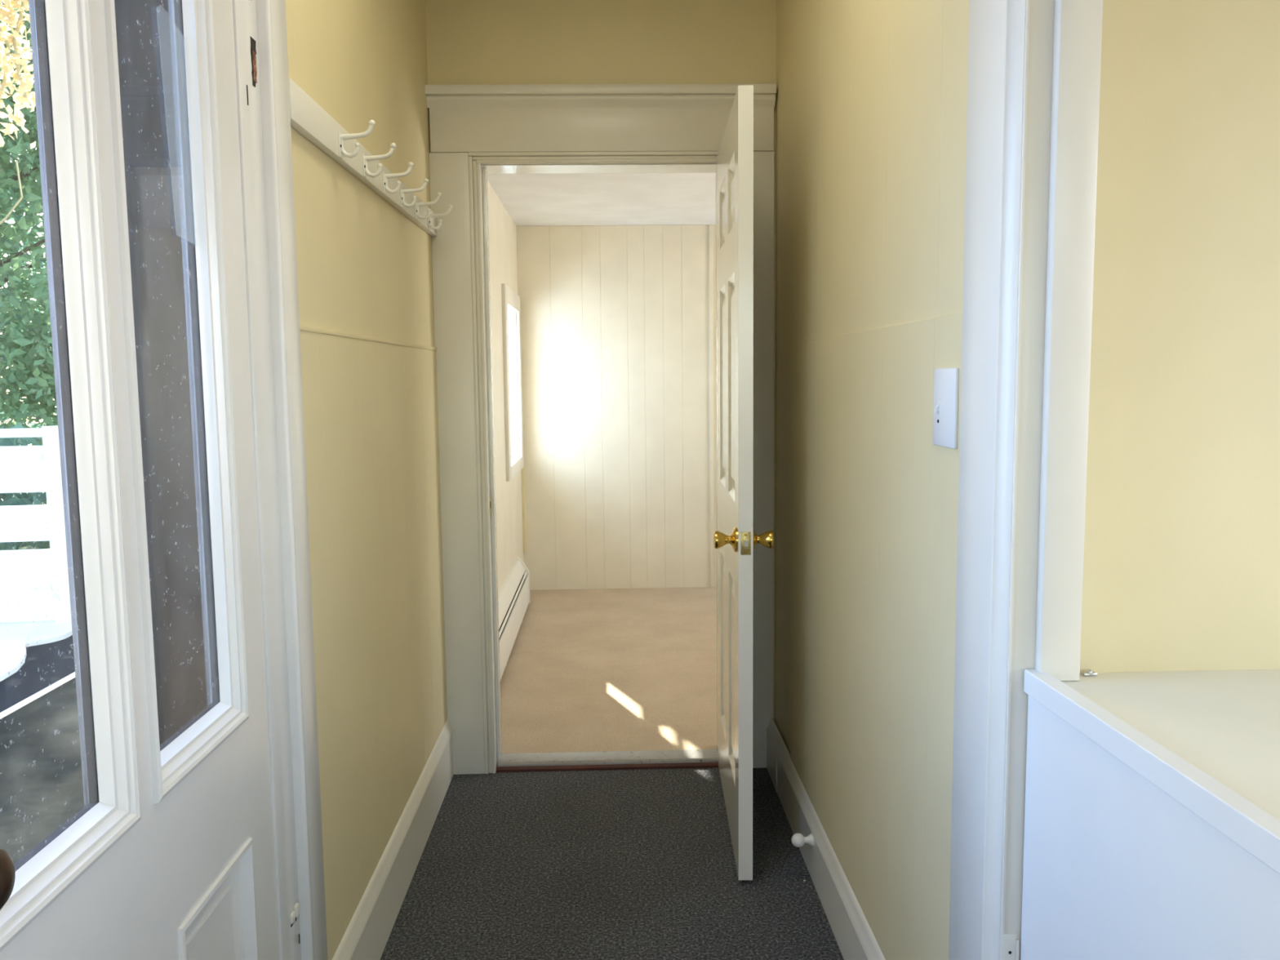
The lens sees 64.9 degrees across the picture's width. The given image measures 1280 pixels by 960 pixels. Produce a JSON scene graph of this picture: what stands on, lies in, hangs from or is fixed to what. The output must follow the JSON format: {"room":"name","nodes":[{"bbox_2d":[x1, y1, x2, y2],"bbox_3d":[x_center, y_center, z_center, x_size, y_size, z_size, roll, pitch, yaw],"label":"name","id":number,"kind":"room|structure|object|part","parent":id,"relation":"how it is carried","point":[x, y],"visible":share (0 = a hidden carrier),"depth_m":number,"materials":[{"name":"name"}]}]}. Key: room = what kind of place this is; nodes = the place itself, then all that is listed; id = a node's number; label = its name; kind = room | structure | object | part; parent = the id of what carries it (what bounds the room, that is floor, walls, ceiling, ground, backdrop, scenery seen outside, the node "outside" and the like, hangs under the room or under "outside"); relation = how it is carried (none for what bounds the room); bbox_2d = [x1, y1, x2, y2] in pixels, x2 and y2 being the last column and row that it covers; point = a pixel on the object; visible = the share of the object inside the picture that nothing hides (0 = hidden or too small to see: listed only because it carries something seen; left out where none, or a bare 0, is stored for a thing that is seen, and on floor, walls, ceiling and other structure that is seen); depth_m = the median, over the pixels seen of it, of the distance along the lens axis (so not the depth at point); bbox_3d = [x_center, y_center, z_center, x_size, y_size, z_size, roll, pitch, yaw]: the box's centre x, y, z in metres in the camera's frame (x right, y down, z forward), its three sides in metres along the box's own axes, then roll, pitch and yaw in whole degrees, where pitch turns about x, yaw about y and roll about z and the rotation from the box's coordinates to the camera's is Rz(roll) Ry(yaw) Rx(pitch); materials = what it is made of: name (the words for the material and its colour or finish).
{"room":"entrance hallway","nodes":[
{"label":"entrance hallway","id":0,"kind":"room"},
{"bbox_2d":[114,0,207,744],"bbox_3d":[-0.974,-0.432,1.972,0.465,3.300,0.993,-2,6,-13],"label":"wall","id":1,"kind":"structure","parent":0,"point":[142,26],"depth_m":1.56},
{"bbox_2d":[284,0,524,959],"bbox_3d":[-0.696,-0.148,1.524,0.216,2.620,9.300,-1,6,-2],"label":"wall","id":2,"kind":"structure","parent":0,"point":[368,350],"depth_m":2.33,"materials":[{"name":"beige paint"}]},
{"bbox_2d":[0,0,279,959],"bbox_3d":[-0.582,0.171,1.173,0.106,2.037,0.848,-1,6,-2],"label":"door","id":3,"kind":"structure","parent":2,"relation":"in","point":[168,854],"depth_m":1.18,"materials":[{"name":"white paint"},{"name":"glass"},{"name":"dark bronze metal"}]},
{"bbox_3d":[-0.548,0.329,0.819,0.062,0.058,0.058,-1,6,-2],"label":"knob","id":4,"kind":"part","parent":3,"relation":"part of","materials":[{"name":"brown metal"}]},
{"bbox_3d":[-0.595,-0.136,0.965,0.028,1.103,0.307,-1,6,-2],"label":"glazing moulding","id":5,"kind":"part","parent":3,"relation":"part of","materials":[{"name":"white paint"}]},
{"bbox_3d":[-0.605,-0.172,1.314,0.028,1.103,0.307,-1,6,-2],"label":"glazing moulding","id":6,"kind":"part","parent":3,"relation":"part of","materials":[{"name":"white paint"}]},
{"bbox_2d":[231,0,328,959],"bbox_3d":[-0.650,0.102,1.185,0.163,2.190,1.213,-1,6,-2],"label":"door frame","id":7,"kind":"structure","parent":2,"relation":"attached to","point":[260,26],"depth_m":1.67,"materials":[{"name":"white paint"}]},
{"bbox_2d":[288,77,452,236],"bbox_3d":[-0.591,-0.730,2.445,0.092,0.075,1.454,-1,6,-2],"label":"coat rack","id":8,"kind":"object","parent":2,"relation":"attached to","point":[308,117],"visible":0.99,"depth_m":2.18,"materials":[{"name":"white paint"}]},
{"bbox_2d":[332,719,453,959],"bbox_3d":[-0.609,0.960,2.615,0.021,0.192,1.462,-1,6,-2],"label":"baseboard","id":9,"kind":"structure","parent":2,"relation":"attached to","point":[366,937],"depth_m":2.50,"materials":[{"name":"white paint"}]},
{"bbox_2d":[501,283,524,481],"bbox_3d":[-0.772,-0.532,5.525,0.174,1.001,0.840,-1,6,-2],"label":"window","id":10,"kind":"structure","parent":2,"relation":"in","point":[511,314],"depth_m":5.82,"materials":[{"name":"white glass"}]},
{"bbox_3d":[-0.782,-0.552,5.560,0.156,0.915,0.735,-1,6,-2],"label":"frame","id":11,"kind":"part","parent":10,"relation":"part of","materials":[{"name":"white paint"}]},
{"bbox_2d":[497,557,530,679],"bbox_3d":[-0.627,0.685,4.599,0.069,0.276,2.204,-1,6,-2],"label":"baseboard heater","id":12,"kind":"object","parent":2,"relation":"attached to","point":[513,597],"visible":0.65,"depth_m":4.88,"materials":[{"name":"beige metal"}]},
{"bbox_2d":[521,466,527,553],"bbox_3d":[-0.700,0.180,6.060,0.027,0.525,0.026,-1,6,-2],"label":"trim","id":13,"kind":"structure","parent":2,"relation":"attached to","point":[523,472],"depth_m":6.05,"materials":[{"name":"beige paint"}]},
{"bbox_2d":[424,84,776,774],"bbox_3d":[-0.110,-0.133,3.310,1.085,2.214,0.184,-1,6,-2],"label":"door frame","id":14,"kind":"structure","parent":2,"relation":"attached to","point":[503,128],"depth_m":3.21,"materials":[{"name":"white paint"}]},
{"bbox_3d":[-0.571,-0.023,3.257,0.158,2.015,0.024,-1,6,-2],"label":"casing","id":15,"kind":"part","parent":14,"relation":"part of","materials":[{"name":"white paint"}]},
{"bbox_3d":[-0.491,0.082,3.297,0.002,0.062,0.026,-1,6,-2],"label":"strike plate","id":16,"kind":"part","parent":14,"relation":"part of","materials":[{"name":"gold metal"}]},
{"bbox_3d":[-0.119,-1.196,3.136,1.085,0.064,0.054,-1,6,-2],"label":"cap moulding","id":17,"kind":"part","parent":14,"relation":"part of","materials":[{"name":"white paint"}]},
{"bbox_3d":[-0.117,-1.089,3.162,1.077,0.183,0.024,-1,6,-2],"label":"head casing","id":18,"kind":"part","parent":14,"relation":"part of","materials":[{"name":"white paint"}]},
{"bbox_3d":[0.353,-0.035,3.283,0.163,2.015,0.024,-1,6,-2],"label":"casing","id":19,"kind":"part","parent":14,"relation":"part of","materials":[{"name":"white paint"}]},
{"bbox_2d":[425,0,776,719],"bbox_3d":[1.074,-0.353,3.344,3.860,2.620,0.120,-1,6,-2],"label":"wall","id":20,"kind":"structure","parent":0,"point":[468,42],"depth_m":3.15,"materials":[{"name":"beige paint"}]},
{"bbox_2d":[487,172,715,226],"bbox_3d":[1.022,-1.436,4.700,3.860,0.100,2.820,-1,6,-2],"label":"ceiling","id":21,"kind":"structure","parent":0,"point":[547,199],"depth_m":5.03,"materials":[{"name":"white paint"}]},
{"bbox_2d":[500,586,716,753],"bbox_3d":[1.047,0.864,4.921,3.860,0.180,2.848,-1,6,-2],"label":"floor","id":22,"kind":"structure","parent":0,"point":[590,669],"depth_m":4.38,"materials":[{"name":"beige carpet"}]},
{"bbox_2d":[380,767,844,959],"bbox_3d":[0.881,1.357,0.257,3.260,0.150,6.385,-1,6,-2],"label":"floor","id":23,"kind":"structure","parent":0,"point":[638,864],"depth_m":2.64,"materials":[{"name":"grey carpet"}]},
{"bbox_2d":[495,749,718,772],"bbox_3d":[-0.101,0.952,3.424,0.796,0.032,0.098,-1,6,-2],"label":"threshold","id":24,"kind":"object","parent":23,"relation":"on","point":[685,758],"visible":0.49,"depth_m":3.40,"materials":[{"name":"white wood"}]},
{"bbox_2d":[1020,669,1279,959],"bbox_3d":[0.906,0.773,0.713,0.743,0.919,1.410,-1,6,-2],"label":"half wall","id":25,"kind":"structure","parent":23,"relation":"on","point":[1152,811],"depth_m":1.12,"materials":[{"name":"white paint"}]},
{"bbox_2d":[1081,669,1097,675],"bbox_3d":[0.602,0.258,1.348,0.018,0.009,0.010,-1,6,-2],"label":"metal clip","id":26,"kind":"object","parent":25,"relation":"on","point":[1089,672],"visible":1,"depth_m":1.34,"materials":[{"name":"metal"}]},
{"bbox_2d":[515,224,716,590],"bbox_3d":[1.076,-0.427,6.140,3.700,2.200,0.163,-1,6,-2],"label":"wall","id":27,"kind":"structure","parent":0,"point":[615,319],"depth_m":6.02,"materials":[{"name":"beige paint"}]},
{"bbox_2d":[708,224,714,586],"bbox_3d":[0.429,-0.425,6.035,0.024,2.170,0.014,-1,6,-2],"label":"trim","id":28,"kind":"structure","parent":27,"relation":"attached to","point":[710,226],"depth_m":6.02,"materials":[{"name":"beige paint"}]},
{"bbox_2d":[773,0,1128,959],"bbox_3d":[0.525,-0.240,2.292,0.139,2.620,1.964,-1,6,-2],"label":"wall","id":29,"kind":"structure","parent":0,"point":[872,95],"depth_m":1.95,"materials":[{"name":"beige paint"}]},
{"bbox_2d":[713,84,773,879],"bbox_3d":[0.266,0.008,2.878,0.152,1.984,0.786,-1,6,1],"label":"door","id":30,"kind":"structure","parent":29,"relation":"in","point":[735,540],"depth_m":2.57,"materials":[{"name":"white paint"}]},
{"bbox_3d":[0.210,0.152,2.569,0.044,0.047,0.047,-1,6,1],"label":"knob","id":31,"kind":"part","parent":30,"relation":"part of","materials":[{"name":"gold metal"}]},
{"bbox_3d":[0.264,0.158,2.510,0.025,0.058,0.005,-1,6,1],"label":"latch plate","id":32,"kind":"part","parent":30,"relation":"part of","materials":[{"name":"gold metal"}]},
{"bbox_3d":[0.318,0.151,2.568,0.044,0.047,0.047,-1,6,1],"label":"knob","id":33,"kind":"part","parent":30,"relation":"part of","materials":[{"name":"gold metal"}]},
{"bbox_2d":[791,833,813,847],"bbox_3d":[0.420,0.933,2.608,0.056,0.035,0.035,-1,6,-2],"label":"door stop","id":34,"kind":"object","parent":29,"relation":"attached to","point":[798,840],"visible":1,"depth_m":2.60,"materials":[{"name":"white rubber"}]},
{"bbox_3d":[0.435,0.933,2.608,0.026,0.031,0.031,-1,6,-2],"label":"stem","id":35,"kind":"part","parent":34,"relation":"part of","materials":[{"name":"white rubber"}]},
{"bbox_2d":[766,718,884,959],"bbox_3d":[0.465,0.972,2.482,0.031,0.172,1.792,-1,6,-2],"label":"baseboard","id":36,"kind":"structure","parent":29,"relation":"attached to","point":[855,938],"depth_m":2.51,"materials":[{"name":"white paint"}]},
{"bbox_2d":[933,368,959,448],"bbox_3d":[0.472,-0.112,1.562,0.012,0.122,0.104,-1,6,-2],"label":"light switch","id":37,"kind":"object","parent":29,"relation":"attached to","point":[946,380],"visible":1,"depth_m":1.55,"materials":[{"name":"white plastic"}]},
{"bbox_2d":[948,0,1102,959],"bbox_3d":[0.519,-0.146,1.373,0.105,2.620,0.187,-1,6,-2],"label":"door frame","id":38,"kind":"structure","parent":29,"relation":"attached to","point":[1033,76],"depth_m":1.32,"materials":[{"name":"white paint"}]},
{"bbox_3d":[0.482,-0.148,1.395,0.026,2.620,0.141,-1,6,-2],"label":"casing","id":39,"kind":"part","parent":38,"relation":"part of","materials":[{"name":"white paint"}]},
{"bbox_2d":[1104,0,1279,672],"bbox_3d":[1.510,-0.159,1.405,1.900,2.620,0.120,-1,6,-2],"label":"wall","id":40,"kind":"structure","parent":0,"point":[1193,568],"depth_m":1.32,"materials":[{"name":"beige paint"}]},
{"label":"outside","id":41,"kind":"structure","parent":0,"visible":0},
{"bbox_2d":[0,0,35,224],"bbox_3d":[-2.211,-1.310,3.354,1.206,1.392,0.598,-1,6,-2],"label":"tree","id":42,"kind":"object","parent":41,"point":[22,95],"visible":0.59,"depth_m":3.35,"materials":[{"name":"yellow plant"}]},
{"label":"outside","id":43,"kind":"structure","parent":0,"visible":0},
{"bbox_2d":[0,677,84,864],"bbox_3d":[-1.728,1.361,2.201,1.830,0.300,8.200,-1,6,-2],"label":"pavement","id":44,"kind":"structure","parent":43,"point":[42,787],"depth_m":3.68,"materials":[{"name":"grey asphalt"}]},
{"bbox_2d":[0,671,75,719],"bbox_3d":[-2.655,1.376,2.175,0.025,0.335,8.200,-1,6,-2],"label":"board","id":45,"kind":"object","parent":44,"relation":"attached to","point":[39,694],"depth_m":4.53,"materials":[{"name":"white paint"}]},
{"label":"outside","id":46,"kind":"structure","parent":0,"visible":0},
{"bbox_2d":[0,422,49,549],"bbox_3d":[-15.889,0.141,18.160,29.230,0.180,53.000,-1,6,-2],"label":"ground","id":47,"kind":"structure","parent":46,"point":[29,546],"depth_m":10.80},
{"bbox_2d":[0,422,53,550],"bbox_3d":[-6.478,0.243,8.609,6.649,1.511,1.552,-1,6,-2],"label":"hedge","id":48,"kind":"object","parent":47,"relation":"on","point":[9,499],"visible":0.04,"depth_m":8.49,"materials":[{"name":"green plant"}]},
{"bbox_2d":[0,2,57,445],"bbox_3d":[-9.294,-4.490,14.897,7.712,9.725,5.488,-1,6,-2],"label":"tree","id":49,"kind":"object","parent":47,"relation":"on","point":[42,262],"visible":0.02,"depth_m":14.54,"materials":[{"name":"green plant"}]},
{"bbox_2d":[0,0,57,445],"bbox_3d":[-7.738,-2.731,10.918,5.140,7.006,3.804,-1,6,-2],"label":"tree","id":50,"kind":"object","parent":47,"relation":"on","point":[26,348],"visible":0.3,"depth_m":10.66,"materials":[{"name":"green plant"}]},
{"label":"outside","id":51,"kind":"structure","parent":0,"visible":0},
{"bbox_2d":[0,635,75,712],"bbox_3d":[-7.380,1.492,2.956,9.370,0.045,10.000,-1,6,-2],"label":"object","id":52,"kind":"structure","parent":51,"point":[44,665],"depth_m":5.92,"materials":[{"name":"stone"}]},
{"bbox_2d":[0,426,71,622],"bbox_3d":[-5.780,0.380,6.716,6.852,1.420,0.055,-1,6,-8],"label":"fence","id":53,"kind":"object","parent":52,"relation":"on","point":[34,585],"visible":0.12,"depth_m":6.95,"materials":[{"name":"white paint"}]},
{"bbox_3d":[-4.009,0.336,6.964,0.145,1.420,0.030,-1,6,-8],"label":"post","id":54,"kind":"part","parent":53,"relation":"part of","materials":[{"name":"white paint"}]},
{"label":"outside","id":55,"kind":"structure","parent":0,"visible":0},
{"bbox_2d":[0,619,72,681],"bbox_3d":[-7.457,1.321,4.394,9.300,0.055,6.900,-1,6,-2],"label":"patio","id":56,"kind":"structure","parent":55,"point":[15,637],"depth_m":6.60,"materials":[{"name":"concrete"}]}
]}

